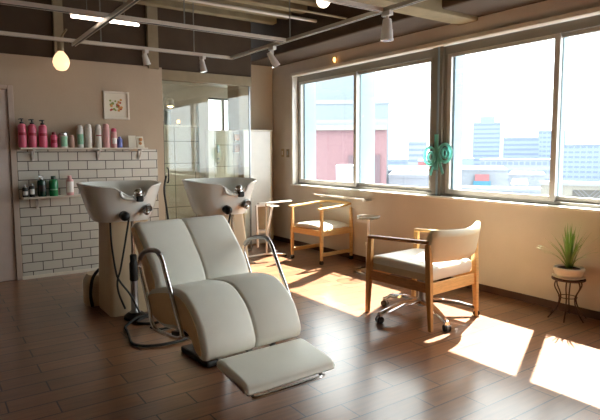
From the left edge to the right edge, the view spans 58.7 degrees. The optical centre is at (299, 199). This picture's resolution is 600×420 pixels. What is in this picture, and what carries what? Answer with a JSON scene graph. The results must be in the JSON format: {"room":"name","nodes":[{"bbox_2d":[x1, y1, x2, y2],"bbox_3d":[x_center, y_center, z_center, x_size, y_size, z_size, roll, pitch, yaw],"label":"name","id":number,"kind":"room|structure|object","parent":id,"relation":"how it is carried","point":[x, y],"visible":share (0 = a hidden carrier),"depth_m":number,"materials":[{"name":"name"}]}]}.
{"room":"salon","nodes":[
{"label":"salon","id":0,"kind":"room"},
{"bbox_2d":[0,53,165,273],"bbox_3d":[-3.732,-0.282,5.146,4.980,2.365,0.120,-4,6,-35],"label":"wall","id":1,"kind":"structure","parent":0,"point":[67,99],"depth_m":5.93,"materials":[{"name":"paint"}]},
{"bbox_2d":[0,85,22,281],"bbox_3d":[-3.394,-0.140,5.344,1.005,2.045,0.124,-4,6,-35],"label":"door","id":2,"kind":"structure","parent":1,"relation":"in","point":[10,237],"depth_m":5.58,"materials":[{"name":"paint"}]},
{"bbox_2d":[21,194,80,208],"bbox_3d":[-2.659,0.026,5.746,0.590,0.140,0.150,-4,6,-35],"label":"wall shelf","id":3,"kind":"object","parent":1,"relation":"attached to","point":[37,198],"visible":0.8,"depth_m":5.69,"materials":[{"name":"white wood"}]},
{"bbox_2d":[22,185,27,196],"bbox_3d":[-2.874,-0.091,5.580,0.056,0.125,0.057,-4,6,-35],"label":"bottle","id":4,"kind":"object","parent":3,"relation":"on","point":[24,189],"visible":0.98,"depth_m":5.56,"materials":[{"name":"black plastic"}]},
{"bbox_2d":[29,184,34,196],"bbox_3d":[-2.821,-0.102,5.616,0.052,0.140,0.053,-4,6,-35],"label":"bottle","id":5,"kind":"object","parent":3,"relation":"on","point":[31,187],"visible":0.99,"depth_m":5.60,"materials":[{"name":"black plastic"}]},
{"bbox_2d":[37,176,46,196],"bbox_3d":[-2.743,-0.148,5.667,0.086,0.222,0.086,-4,6,-35],"label":"pump bottle","id":6,"kind":"object","parent":3,"relation":"on","point":[41,183],"visible":1,"depth_m":5.64,"materials":[{"name":"black plastic"}]},
{"bbox_2d":[49,176,57,195],"bbox_3d":[-2.649,-0.151,5.732,0.088,0.215,0.088,-4,6,-35],"label":"bottle","id":7,"kind":"object","parent":3,"relation":"on","point":[53,183],"visible":1,"depth_m":5.70,"materials":[{"name":"green plastic"}]},
{"bbox_2d":[66,175,73,194],"bbox_3d":[-2.513,-0.160,5.827,0.078,0.215,0.079,-4,6,-35],"label":"bottle","id":8,"kind":"object","parent":3,"relation":"on","point":[69,182],"visible":0.99,"depth_m":5.80,"materials":[{"name":"pink plastic"}]},
{"bbox_2d":[51,0,63,54],"bbox_3d":[-2.609,-1.983,5.730,0.095,0.960,0.090,-4,6,-35],"label":"trim","id":9,"kind":"structure","parent":1,"relation":"attached to","point":[57,17],"depth_m":5.70,"materials":[{"name":"paint"}]},
{"bbox_2d":[23,267,98,279],"bbox_3d":[-2.340,0.793,6.131,1.517,0.035,0.020,-4,6,-35],"label":"trim","id":10,"kind":"structure","parent":1,"relation":"attached to","point":[89,269],"depth_m":5.89,"materials":[{"name":"beige wood"}]},
{"bbox_2d":[19,148,147,160],"bbox_3d":[-2.358,-0.509,5.910,1.330,0.140,0.150,-4,6,-35],"label":"wall shelf","id":11,"kind":"object","parent":1,"relation":"attached to","point":[33,150],"visible":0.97,"depth_m":5.93,"materials":[{"name":"white wood"}]},
{"bbox_2d":[17,118,26,147],"bbox_3d":[-2.878,-0.694,5.524,0.080,0.300,0.081,-4,6,-35],"label":"pump bottle","id":12,"kind":"object","parent":11,"relation":"on","point":[22,137],"visible":1,"depth_m":5.50,"materials":[{"name":"pink plastic"}]},
{"bbox_2d":[28,119,36,147],"bbox_3d":[-2.800,-0.696,5.579,0.080,0.296,0.081,-4,6,-35],"label":"pump bottle","id":13,"kind":"object","parent":11,"relation":"on","point":[32,135],"visible":1,"depth_m":5.55,"materials":[{"name":"pink plastic"}]},
{"bbox_2d":[38,120,47,147],"bbox_3d":[-2.717,-0.699,5.636,0.082,0.291,0.083,-4,6,-35],"label":"pump bottle","id":14,"kind":"object","parent":11,"relation":"on","point":[42,129],"visible":1,"depth_m":5.61,"materials":[{"name":"pink plastic"}]},
{"bbox_2d":[50,132,57,147],"bbox_3d":[-2.630,-0.643,5.703,0.066,0.165,0.067,-4,6,-35],"label":"bottle","id":15,"kind":"object","parent":11,"relation":"on","point":[53,136],"visible":1,"depth_m":5.68,"materials":[{"name":"plastic"}]},
{"bbox_2d":[59,133,67,147],"bbox_3d":[-2.553,-0.645,5.758,0.082,0.160,0.082,-4,6,-35],"label":"bottle","id":16,"kind":"object","parent":11,"relation":"on","point":[63,139],"visible":1,"depth_m":5.72,"materials":[{"name":"green plastic"}]},
{"bbox_2d":[69,135,74,147],"bbox_3d":[-2.483,-0.638,5.807,0.056,0.135,0.055,-4,6,-35],"label":"bottle","id":17,"kind":"object","parent":11,"relation":"on","point":[71,137],"visible":1,"depth_m":5.79,"materials":[{"name":"beige plastic"}]},
{"bbox_2d":[76,125,83,147],"bbox_3d":[-2.413,-0.697,5.850,0.072,0.245,0.073,-4,6,-35],"label":"bottle","id":18,"kind":"object","parent":11,"relation":"on","point":[79,129],"visible":1,"depth_m":5.82,"materials":[{"name":"green plastic"}]},
{"bbox_2d":[85,124,91,147],"bbox_3d":[-2.340,-0.711,5.901,0.072,0.262,0.071,-4,6,-35],"label":"bottle","id":19,"kind":"object","parent":11,"relation":"on","point":[88,130],"visible":1,"depth_m":5.87,"materials":[{"name":"white plastic"}]},
{"bbox_2d":[95,124,101,147],"bbox_3d":[-2.253,-0.714,5.961,0.066,0.258,0.067,-4,6,-35],"label":"bottle","id":20,"kind":"object","parent":11,"relation":"on","point":[98,138],"visible":1,"depth_m":5.94,"materials":[{"name":"white plastic"}]},
{"bbox_2d":[102,124,109,147],"bbox_3d":[-2.184,-0.724,6.010,0.074,0.268,0.073,-4,6,-35],"label":"bottle","id":21,"kind":"object","parent":11,"relation":"on","point":[106,134],"visible":1,"depth_m":5.98,"materials":[{"name":"pink plastic"}]},
{"bbox_2d":[111,128,116,147],"bbox_3d":[-2.114,-0.705,6.059,0.066,0.220,0.067,-4,6,-35],"label":"bottle","id":22,"kind":"object","parent":11,"relation":"on","point":[113,130],"visible":1,"depth_m":6.04,"materials":[{"name":"pink plastic"}]},
{"bbox_2d":[117,137,121,147],"bbox_3d":[-2.062,-0.661,6.101,0.058,0.125,0.057,-4,6,-35],"label":"bottle","id":23,"kind":"object","parent":11,"relation":"on","point":[119,140],"visible":1,"depth_m":6.08,"materials":[{"name":"blue plastic"}]},
{"bbox_2d":[128,136,144,147],"bbox_3d":[-1.904,-0.678,6.210,0.178,0.142,0.044,-4,6,-35],"label":"photo card","id":24,"kind":"object","parent":11,"relation":"on","point":[131,139],"visible":1,"depth_m":6.21,"materials":[{"name":"paper"}]},
{"bbox_2d":[17,149,158,275],"bbox_3d":[-2.344,0.103,6.072,1.510,1.350,0.012,-4,6,-35],"label":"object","id":25,"kind":"structure","parent":1,"relation":"attached to","point":[60,235],"depth_m":5.90,"materials":[{"name":"white tile"}]},
{"bbox_2d":[103,91,129,119],"bbox_3d":[-2.108,-1.085,6.127,0.290,0.315,0.025,-4,6,-35],"label":"framed picture","id":26,"kind":"object","parent":1,"relation":"attached to","point":[115,104],"visible":1,"depth_m":6.12,"materials":[{"name":"paper"}]},
{"bbox_2d":[0,0,250,76],"bbox_3d":[-3.369,-1.968,5.566,6.240,0.955,0.570,-4,6,-35],"label":"ceiling","id":27,"kind":"structure","parent":1,"relation":"attached to","point":[12,18],"depth_m":6.19,"materials":[{"name":"brown paint"}]},
{"bbox_2d":[145,5,158,68],"bbox_3d":[-1.760,-2.040,6.320,0.125,0.960,0.090,-4,6,-35],"label":"trim","id":28,"kind":"structure","parent":1,"relation":"attached to","point":[150,11],"depth_m":6.29,"materials":[{"name":"paint"}]},
{"bbox_2d":[162,69,251,86],"bbox_3d":[-1.182,-1.550,6.812,1.240,0.120,0.100,-4,6,-35],"label":"trim","id":29,"kind":"structure","parent":1,"relation":"attached to","point":[172,75],"depth_m":6.75,"materials":[{"name":"paint"}]},
{"bbox_2d":[162,81,226,87],"bbox_3d":[-1.663,-1.832,8.011,2.090,0.080,1.350,-4,6,-35],"label":"ceiling","id":30,"kind":"structure","parent":0,"point":[163,82],"depth_m":8.46,"materials":[{"name":"white paint"}]},
{"bbox_2d":[162,83,227,177],"bbox_3d":[-2.006,-0.669,8.607,2.080,2.500,0.150,-4,6,-35],"label":"wall","id":31,"kind":"structure","parent":0,"point":[191,107],"depth_m":8.65,"materials":[{"name":"white paint"}]},
{"bbox_2d":[164,109,170,124],"bbox_3d":[-2.116,-1.269,8.357,0.180,0.300,0.046,-4,6,-35],"label":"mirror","id":32,"kind":"object","parent":31,"relation":"attached to","point":[167,112],"visible":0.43,"depth_m":8.35,"materials":[{"name":"mirror"}]},
{"bbox_2d":[208,98,227,129],"bbox_3d":[-1.349,-1.036,9.030,0.480,1.350,0.060,-4,6,-35],"label":"window","id":33,"kind":"structure","parent":31,"relation":"in","point":[222,100],"depth_m":8.99,"materials":[{"name":"metal"}]},
{"bbox_2d":[114,0,319,24],"bbox_3d":[-0.820,-2.101,2.731,7.400,0.400,11.100,-4,6,-35],"label":"ceiling","id":34,"kind":"structure","parent":0,"point":[199,8],"depth_m":6.23,"materials":[{"name":"wood"}]},
{"bbox_2d":[70,0,138,25],"bbox_3d":[-1.603,-1.756,4.380,0.560,0.577,0.060,-4,6,-35],"label":"lamp","id":35,"kind":"object","parent":34,"relation":"hanging from","point":[72,16],"visible":0.3,"depth_m":4.36,"materials":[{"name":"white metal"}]},
{"bbox_2d":[72,0,139,46],"bbox_3d":[-1.055,-1.660,3.523,0.035,0.620,4.000,-4,6,-35],"label":"track rail","id":36,"kind":"object","parent":34,"relation":"hanging from","point":[125,6],"visible":1,"depth_m":4.21,"materials":[{"name":"white metal"}]},
{"bbox_2d":[52,29,69,70],"bbox_3d":[-2.378,-1.497,5.353,0.164,0.367,0.383,-4,6,-35],"label":"hanging bulb","id":37,"kind":"object","parent":36,"relation":"hanging from","point":[61,62],"visible":0.91,"depth_m":5.40,"materials":[{"name":"glass"}]},
{"bbox_2d":[57,41,63,50],"bbox_3d":[-2.441,-1.566,5.437,0.060,0.100,0.060,-4,6,-35],"label":"socket","id":38,"kind":"object","parent":37,"relation":"attached to","point":[60,45],"depth_m":5.41,"materials":[{"name":"paint"}]},
{"bbox_2d":[0,0,231,59],"bbox_3d":[-2.495,-1.805,4.974,4.180,0.580,0.035,-4,6,-35],"label":"track rail","id":39,"kind":"object","parent":34,"relation":"hanging from","point":[6,33],"visible":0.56,"depth_m":5.40,"materials":[{"name":"white metal"}]},
{"bbox_2d":[142,49,150,65],"bbox_3d":[-1.617,-1.494,5.617,0.094,0.162,0.090,-4,6,-35],"label":"track spotlight","id":40,"kind":"object","parent":39,"relation":"attached to","point":[146,61],"visible":1,"depth_m":5.59,"materials":[{"name":"white metal"}]},
{"bbox_2d":[199,56,206,72],"bbox_3d":[-1.085,-1.521,5.987,0.081,0.179,0.092,-4,6,-35],"label":"track spotlight","id":41,"kind":"object","parent":39,"relation":"attached to","point":[203,69],"visible":1,"depth_m":5.96,"materials":[{"name":"white metal"}]},
{"bbox_2d":[0,0,285,42],"bbox_3d":[-1.601,-1.737,4.187,3.540,0.580,0.055,-4,6,-35],"label":"track rail","id":42,"kind":"object","parent":34,"relation":"hanging from","point":[17,3],"visible":1,"depth_m":4.39,"materials":[{"name":"white metal"}]},
{"bbox_2d":[317,0,328,7],"bbox_3d":[0.168,-1.699,3.839,0.100,0.608,0.098,-4,6,-35],"label":"bulb","id":43,"kind":"object","parent":34,"relation":"hanging from","point":[322,4],"visible":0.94,"depth_m":3.84,"materials":[{"name":"beige glass"}]},
{"bbox_2d":[231,0,424,58],"bbox_3d":[0.588,-1.746,4.178,0.035,0.580,4.800,-4,6,-35],"label":"track rail","id":44,"kind":"object","parent":34,"relation":"hanging from","point":[405,3],"visible":1,"depth_m":4.66,"materials":[{"name":"white metal"}]},
{"bbox_2d":[267,46,279,67],"bbox_3d":[-0.268,-1.457,5.456,0.133,0.218,0.103,-4,6,-35],"label":"track spotlight","id":45,"kind":"object","parent":44,"relation":"attached to","point":[273,60],"visible":1,"depth_m":5.43,"materials":[{"name":"white metal"}]},
{"bbox_2d":[319,0,382,11],"bbox_3d":[0.081,-1.428,3.728,1.340,0.032,0.035,-4,6,-35],"label":"ceiling beam","id":46,"kind":"structure","parent":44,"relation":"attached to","point":[349,3],"depth_m":3.95,"materials":[{"name":"beige wood"}]},
{"bbox_2d":[380,10,393,41],"bbox_3d":[0.670,-1.336,4.100,0.102,0.222,0.102,-4,6,-35],"label":"track spotlight","id":47,"kind":"object","parent":44,"relation":"attached to","point":[387,31],"visible":1,"depth_m":4.07,"materials":[{"name":"white metal"}]},
{"bbox_2d":[0,239,599,419],"bbox_3d":[-0.807,1.146,3.024,7.200,0.120,10.900,-4,6,-35],"label":"floor","id":48,"kind":"structure","parent":0,"point":[62,357],"depth_m":3.42,"materials":[{"name":"brown wood"}]},
{"bbox_2d":[76,180,160,320],"bbox_3d":[-1.577,0.392,4.576,0.650,1.108,0.917,-4,6,-35],"label":"basin","id":49,"kind":"object","parent":48,"relation":"on","point":[115,286],"visible":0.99,"depth_m":4.37,"materials":[{"name":"white ceramic"}]},
{"bbox_2d":[119,211,129,220],"bbox_3d":[-1.378,0.125,4.194,0.076,0.082,0.103,-4,6,-35],"label":"knob","id":50,"kind":"object","parent":49,"relation":"attached to","point":[123,215],"depth_m":4.17,"materials":[{"name":"black plastic"}]},
{"bbox_2d":[133,189,143,201],"bbox_3d":[-1.290,-0.038,4.254,0.100,0.102,0.120,-4,6,-35],"label":"mixer tap","id":51,"kind":"object","parent":49,"relation":"on","point":[138,196],"depth_m":4.22,"materials":[{"name":"silver metal"}]},
{"bbox_2d":[124,313,187,346],"bbox_3d":[-1.096,0.966,4.035,0.432,0.060,0.686,-3,6,-27],"label":"power cable","id":52,"kind":"object","parent":48,"relation":"on","point":[142,316],"visible":0.78,"depth_m":3.85,"materials":[{"name":"black rubber"}]},
{"bbox_2d":[164,125,199,219],"bbox_3d":[-1.737,-0.164,7.340,0.750,1.720,0.090,-4,6,-35],"label":"wall","id":53,"kind":"structure","parent":48,"relation":"on","point":[181,142],"depth_m":7.33,"materials":[{"name":"tile"}]},
{"bbox_2d":[163,176,168,219],"bbox_3d":[-1.389,0.288,5.676,0.100,1.094,0.082,1,5,15],"label":"hose","id":54,"kind":"object","parent":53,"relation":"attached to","point":[165,179],"visible":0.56,"depth_m":5.62,"materials":[{"name":"black rubber"}]},
{"bbox_2d":[163,96,173,120],"bbox_3d":[-1.778,-1.215,7.231,0.151,0.393,0.110,-1,5,-7],"label":"wall lamp","id":55,"kind":"object","parent":53,"relation":"attached to","point":[170,102],"visible":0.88,"depth_m":7.18,"materials":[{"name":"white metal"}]},
{"bbox_2d":[163,80,251,250],"bbox_3d":[-1.163,-0.380,6.897,1.230,2.225,0.078,-4,6,-35],"label":"glass screen","id":56,"kind":"object","parent":48,"relation":"on","point":[168,80],"visible":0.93,"depth_m":7.22,"materials":[{"name":"clear glass"}]},
{"bbox_2d":[182,177,256,260],"bbox_3d":[-0.811,0.351,4.998,0.650,1.108,0.917,-4,6,-33],"label":"basin","id":57,"kind":"object","parent":48,"relation":"on","point":[228,197],"visible":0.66,"depth_m":4.66,"materials":[{"name":"white ceramic"}]},
{"bbox_2d":[222,205,232,213],"bbox_3d":[-0.625,0.085,4.610,0.076,0.082,0.103,-4,6,-33],"label":"knob","id":58,"kind":"object","parent":57,"relation":"attached to","point":[226,209],"depth_m":4.58,"materials":[{"name":"black plastic"}]},
{"bbox_2d":[234,185,243,196],"bbox_3d":[-0.534,-0.079,4.667,0.100,0.102,0.120,-4,6,-35],"label":"mixer tap","id":59,"kind":"object","parent":57,"relation":"on","point":[239,190],"depth_m":4.63,"materials":[{"name":"silver metal"}]},
{"bbox_2d":[205,130,239,177],"bbox_3d":[-1.083,-0.156,7.579,0.484,1.655,0.140,-4,6,-35],"label":"divider","id":60,"kind":"object","parent":48,"relation":"on","point":[221,160],"visible":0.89,"depth_m":7.49,"materials":[{"name":"white glass"}]},
{"bbox_2d":[234,134,238,140],"bbox_3d":[-0.902,-0.889,7.586,0.070,0.088,0.040,-4,6,-35],"label":"box","id":61,"kind":"object","parent":60,"relation":"on","point":[236,136],"visible":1,"depth_m":7.57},
{"bbox_2d":[234,144,239,151],"bbox_3d":[-0.901,-0.739,7.600,0.070,0.108,0.040,-4,6,-35],"label":"box","id":62,"kind":"object","parent":60,"relation":"on","point":[236,146],"visible":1,"depth_m":7.58,"materials":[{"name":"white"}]},
{"bbox_2d":[131,215,334,399],"bbox_3d":[-0.418,0.618,3.114,0.762,0.912,1.335,-4,7,-38],"label":"recliner","id":63,"kind":"object","parent":48,"relation":"on","point":[202,286],"visible":1,"depth_m":2.93,"materials":[{"name":"beige leather"}]},
{"bbox_2d":[235,129,272,245],"bbox_3d":[-0.667,-0.187,7.834,0.490,1.668,0.245,-4,6,-35],"label":"tall cabinet","id":64,"kind":"object","parent":48,"relation":"on","point":[261,160],"visible":0.67,"depth_m":7.71,"materials":[{"name":"white wood"}]},
{"bbox_2d":[248,200,291,257],"bbox_3d":[-0.405,0.372,6.888,0.618,0.718,0.287,-4,6,-35],"label":"trolley","id":65,"kind":"object","parent":48,"relation":"on","point":[263,220],"visible":0.88,"depth_m":6.91,"materials":[{"name":"white metal"}]},
{"bbox_2d":[288,200,352,264],"bbox_3d":[0.280,0.384,6.722,0.622,0.724,0.598,-5,7,-41],"label":"wooden armchair","id":66,"kind":"object","parent":48,"relation":"on","point":[336,227],"visible":1,"depth_m":6.62,"materials":[{"name":"brown wood"}]},
{"bbox_2d":[355,215,379,273],"bbox_3d":[0.768,0.493,5.994,0.300,0.633,0.300,-4,6,-35],"label":"side table","id":67,"kind":"object","parent":48,"relation":"on","point":[359,270],"visible":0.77,"depth_m":5.96,"materials":[{"name":"white paint"}]},
{"bbox_2d":[357,215,379,219],"bbox_3d":[0.766,0.194,5.967,0.262,0.033,0.262,-4,6,-35],"label":"tray","id":68,"kind":"object","parent":67,"relation":"on","point":[364,218],"depth_m":5.92,"materials":[{"name":"wood"}]},
{"bbox_2d":[365,221,480,331],"bbox_3d":[0.981,0.562,4.358,0.820,0.791,0.813,-4,7,-39],"label":"swivel armchair","id":69,"kind":"object","parent":48,"relation":"on","point":[445,254],"visible":1,"depth_m":4.20,"materials":[{"name":"brown wood"}]},
{"bbox_2d":[373,248,471,280],"bbox_3d":[0.998,0.524,4.418,0.564,0.126,0.624,-4,7,-39],"label":"seat cushion","id":70,"kind":"object","parent":69,"relation":"on","point":[410,263],"depth_m":4.25,"materials":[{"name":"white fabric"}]},
{"bbox_2d":[547,276,585,322],"bbox_3d":[2.154,0.789,4.292,0.290,0.332,0.304,-4,6,-35],"label":"plant stand","id":71,"kind":"object","parent":48,"relation":"on","point":[552,277],"visible":0.91,"depth_m":4.25,"materials":[{"name":"metal"}]},
{"bbox_2d":[538,224,597,280],"bbox_3d":[2.098,0.407,4.210,0.389,0.445,0.413,-4,6,-35],"label":"potted plant","id":72,"kind":"object","parent":71,"relation":"on","point":[568,270],"visible":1,"depth_m":4.23,"materials":[{"name":"green plant"}]},
{"bbox_2d":[350,0,477,24],"bbox_3d":[-1.228,-1.722,3.133,6.949,0.425,0.230,-4,6,-35],"label":"ceiling beam","id":73,"kind":"structure","parent":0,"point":[427,9],"depth_m":4.72,"materials":[{"name":"wood"}]},
{"bbox_2d":[272,0,599,311],"bbox_3d":[2.015,-0.403,4.869,0.200,2.610,10.900,-4,6,-35],"label":"wall","id":74,"kind":"structure","parent":0,"point":[511,258],"depth_m":5.26,"materials":[{"name":"paint"}]},
{"bbox_2d":[227,65,273,238],"bbox_3d":[-0.750,-1.029,8.091,0.590,3.300,0.380,-4,6,-35],"label":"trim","id":75,"kind":"structure","parent":74,"relation":"attached to","point":[261,90],"depth_m":7.91,"materials":[{"name":"paint"}]},
{"bbox_2d":[185,0,316,22],"bbox_3d":[-1.247,-1.981,5.197,3.500,0.036,0.036,-4,6,-35],"label":"ceiling pipe","id":76,"kind":"object","parent":74,"relation":"attached to","point":[195,1],"visible":1,"depth_m":5.69,"materials":[{"name":"beige metal"}]},
{"bbox_2d":[239,0,346,18],"bbox_3d":[-0.932,-1.862,4.756,3.500,0.024,0.024,-4,6,-35],"label":"ceiling pipe","id":77,"kind":"object","parent":74,"relation":"attached to","point":[251,1],"visible":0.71,"depth_m":5.35,"materials":[{"name":"metal"}]},
{"bbox_2d":[292,76,297,183],"bbox_3d":[-0.074,-0.998,7.689,0.092,1.537,0.013,-4,6,-35],"label":"trim","id":78,"kind":"structure","parent":74,"relation":"attached to","point":[294,79],"depth_m":7.68,"materials":[{"name":"white paint"}]},
{"bbox_2d":[314,193,373,201],"bbox_3d":[0.539,-0.033,6.694,0.180,0.036,0.980,-4,6,-35],"label":"glass shelf","id":79,"kind":"object","parent":74,"relation":"attached to","point":[363,199],"visible":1,"depth_m":6.63,"materials":[{"name":"clear glass"}]},
{"bbox_2d":[298,49,432,194],"bbox_3d":[0.827,-0.920,6.782,0.340,1.539,2.540,-4,6,-35],"label":"window","id":80,"kind":"structure","parent":74,"relation":"in","point":[364,73],"depth_m":6.80,"materials":[{"name":"metal"}]},
{"bbox_2d":[251,0,545,66],"bbox_3d":[2.223,-1.984,4.006,0.770,0.688,9.480,-4,6,-35],"label":"ceiling","id":81,"kind":"structure","parent":74,"relation":"attached to","point":[367,31],"depth_m":6.03,"materials":[{"name":"brown paint"}]},
{"bbox_2d":[273,235,599,319],"bbox_3d":[2.305,0.917,4.391,0.014,0.065,9.600,-4,6,-35],"label":"baseboard","id":82,"kind":"structure","parent":74,"relation":"attached to","point":[588,313],"depth_m":4.87,"materials":[{"name":"brown wood"}]},
{"bbox_2d":[431,46,444,195],"bbox_3d":[1.479,-0.817,5.613,0.125,1.539,0.130,-4,6,-35],"label":"trim","id":83,"kind":"structure","parent":74,"relation":"attached to","point":[442,48],"depth_m":5.56,"materials":[{"name":"metal"}]},
{"bbox_2d":[423,134,452,175],"bbox_3d":[1.434,-0.466,5.559,0.035,0.433,0.388,-4,6,-35],"label":"ornament","id":84,"kind":"object","parent":74,"relation":"attached to","point":[436,159],"visible":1,"depth_m":5.55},
{"bbox_2d":[290,6,599,183],"bbox_3d":[2.249,-0.723,4.362,0.080,1.587,8.210,-4,6,-35],"label":"trim","id":85,"kind":"structure","parent":74,"relation":"attached to","point":[596,10],"depth_m":5.24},
{"bbox_2d":[290,184,599,212],"bbox_3d":[2.252,0.069,4.433,0.100,0.020,8.210,-4,6,-35],"label":"trim","id":86,"kind":"structure","parent":74,"relation":"attached to","point":[302,185],"depth_m":5.24,"materials":[{"name":"white paint"}]},
{"bbox_2d":[442,15,599,208],"bbox_3d":[2.364,-0.720,4.504,0.240,1.539,2.710,-4,6,-35],"label":"window","id":87,"kind":"structure","parent":74,"relation":"in","point":[455,54],"depth_m":4.82,"materials":[{"name":"metal"}]},
{"label":"outside","id":88,"kind":"structure","parent":0,"visible":0},
{"bbox_2d":[388,156,501,158],"bbox_3d":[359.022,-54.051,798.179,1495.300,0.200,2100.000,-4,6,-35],"label":"ground","id":89,"kind":"structure","parent":88,"point":[389,157],"depth_m":1693.67,"materials":[{"name":"white"}]},
{"bbox_2d":[316,75,353,99],"bbox_3d":[2.691,1.682,50.700,4.909,26.202,9.048,0,5,3],"label":"building","id":90,"kind":"structure","parent":89,"relation":"on","point":[342,88],"depth_m":45.18,"materials":[{"name":"white"}]},
{"bbox_2d":[336,164,352,181],"bbox_3d":[1.425,8.395,16.758,0.598,18.950,2.006,0,5,5],"label":"box","id":91,"kind":"object","parent":89,"relation":"on","point":[344,172],"visible":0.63,"depth_m":14.94,"materials":[{"name":"white"}]},
{"bbox_2d":[316,99,389,183],"bbox_3d":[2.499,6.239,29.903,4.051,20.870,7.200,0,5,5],"label":"building","id":92,"kind":"structure","parent":89,"relation":"on","point":[334,138],"depth_m":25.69,"materials":[{"name":"concrete"}]},
{"bbox_2d":[388,159,407,165],"bbox_3d":[56.161,-12.828,268.683,26.572,15.438,30.261,1,5,12],"label":"building","id":93,"kind":"structure","parent":89,"relation":"on","point":[391,162],"depth_m":255.05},
{"bbox_2d":[388,166,428,184],"bbox_3d":[12.777,4.646,66.329,7.058,17.404,14.069,1,5,11],"label":"building","id":94,"kind":"structure","parent":89,"relation":"on","point":[390,168],"depth_m":60.67,"materials":[{"name":"white concrete"}]},
{"bbox_2d":[389,171,428,186],"bbox_3d":[7.651,7.069,36.950,2.924,17.908,6.029,1,5,12],"label":"building","id":95,"kind":"structure","parent":89,"relation":"on","point":[405,178],"depth_m":33.36,"materials":[{"name":"white concrete"}]},
{"bbox_2d":[408,141,426,165],"bbox_3d":[47.084,-11.791,214.627,7.238,23.176,20.120,1,5,12],"label":"apartment block","id":96,"kind":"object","parent":89,"relation":"on","point":[416,149],"visible":0.38,"depth_m":204.39,"materials":[{"name":"white concrete"}]},
{"bbox_2d":[418,159,428,165],"bbox_3d":[18.786,3.182,78.348,2.974,18.109,10.029,1,5,14],"label":"building","id":97,"kind":"structure","parent":89,"relation":"on","point":[421,162],"depth_m":72.97,"materials":[{"name":"concrete"}]},
{"bbox_2d":[462,158,473,165],"bbox_3d":[74.310,-11.032,243.851,9.212,16.183,30.090,1,5,17],"label":"building","id":98,"kind":"structure","parent":89,"relation":"on","point":[465,161],"depth_m":228.51,"materials":[{"name":"white concrete"}]},
{"bbox_2d":[462,166,507,185],"bbox_3d":[21.496,4.805,63.948,5.238,17.446,14.300,2,5,19],"label":"building","id":99,"kind":"structure","parent":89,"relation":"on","point":[471,175],"depth_m":56.59,"materials":[{"name":"white concrete"}]},
{"bbox_2d":[472,116,500,165],"bbox_3d":[113.183,-30.179,324.330,15.621,39.524,30.153,2,5,19],"label":"office tower","id":100,"kind":"structure","parent":89,"relation":"on","point":[486,132],"depth_m":309.99,"materials":[{"name":"white concrete"}]},
{"bbox_2d":[461,186,540,194],"bbox_3d":[14.655,7.437,38.931,7.184,16.761,2.070,2,6,21],"label":"building","id":101,"kind":"structure","parent":89,"relation":"on","point":[504,189],"depth_m":37.36,"materials":[{"name":"white concrete"}]},
{"bbox_2d":[479,158,549,185],"bbox_3d":[68.058,-4.369,166.445,22.154,16.894,20.217,2,6,22],"label":"building","id":102,"kind":"structure","parent":89,"relation":"on","point":[512,164],"depth_m":156.71,"materials":[{"name":"white concrete"}]},
{"bbox_2d":[511,179,527,186],"bbox_3d":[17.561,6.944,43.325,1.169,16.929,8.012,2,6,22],"label":"building","id":103,"kind":"structure","parent":89,"relation":"on","point":[515,182],"depth_m":39.82,"materials":[{"name":"white concrete"}]},
{"bbox_2d":[502,137,539,157],"bbox_3d":[106.684,-17.088,258.195,15.614,25.404,40.153,2,6,22],"label":"office building","id":104,"kind":"structure","parent":89,"relation":"on","point":[513,147],"depth_m":239.01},
{"bbox_2d":[509,171,544,186],"bbox_3d":[27.797,4.967,66.016,3.846,16.700,10.038,2,6,23],"label":"building","id":105,"kind":"structure","parent":89,"relation":"on","point":[533,178],"depth_m":60.76,"materials":[{"name":"white concrete"}]},
{"bbox_2d":[538,130,565,157],"bbox_3d":[146.391,-24.688,311.289,14.372,30.664,30.141,2,6,25],"label":"office building","id":106,"kind":"structure","parent":89,"relation":"on","point":[545,135],"depth_m":298.33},
{"bbox_2d":[563,144,599,181],"bbox_3d":[126.684,-12.466,226.292,27.062,21.779,40.265,3,6,29],"label":"office building","id":107,"kind":"structure","parent":89,"relation":"on","point":[581,162],"depth_m":211.50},
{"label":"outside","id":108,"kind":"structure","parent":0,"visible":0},
{"bbox_2d":[539,181,599,198],"bbox_3d":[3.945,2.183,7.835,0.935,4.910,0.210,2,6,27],"label":"parapet","id":109,"kind":"object","parent":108,"point":[583,189],"visible":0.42,"depth_m":7.59,"materials":[{"name":"concrete"}]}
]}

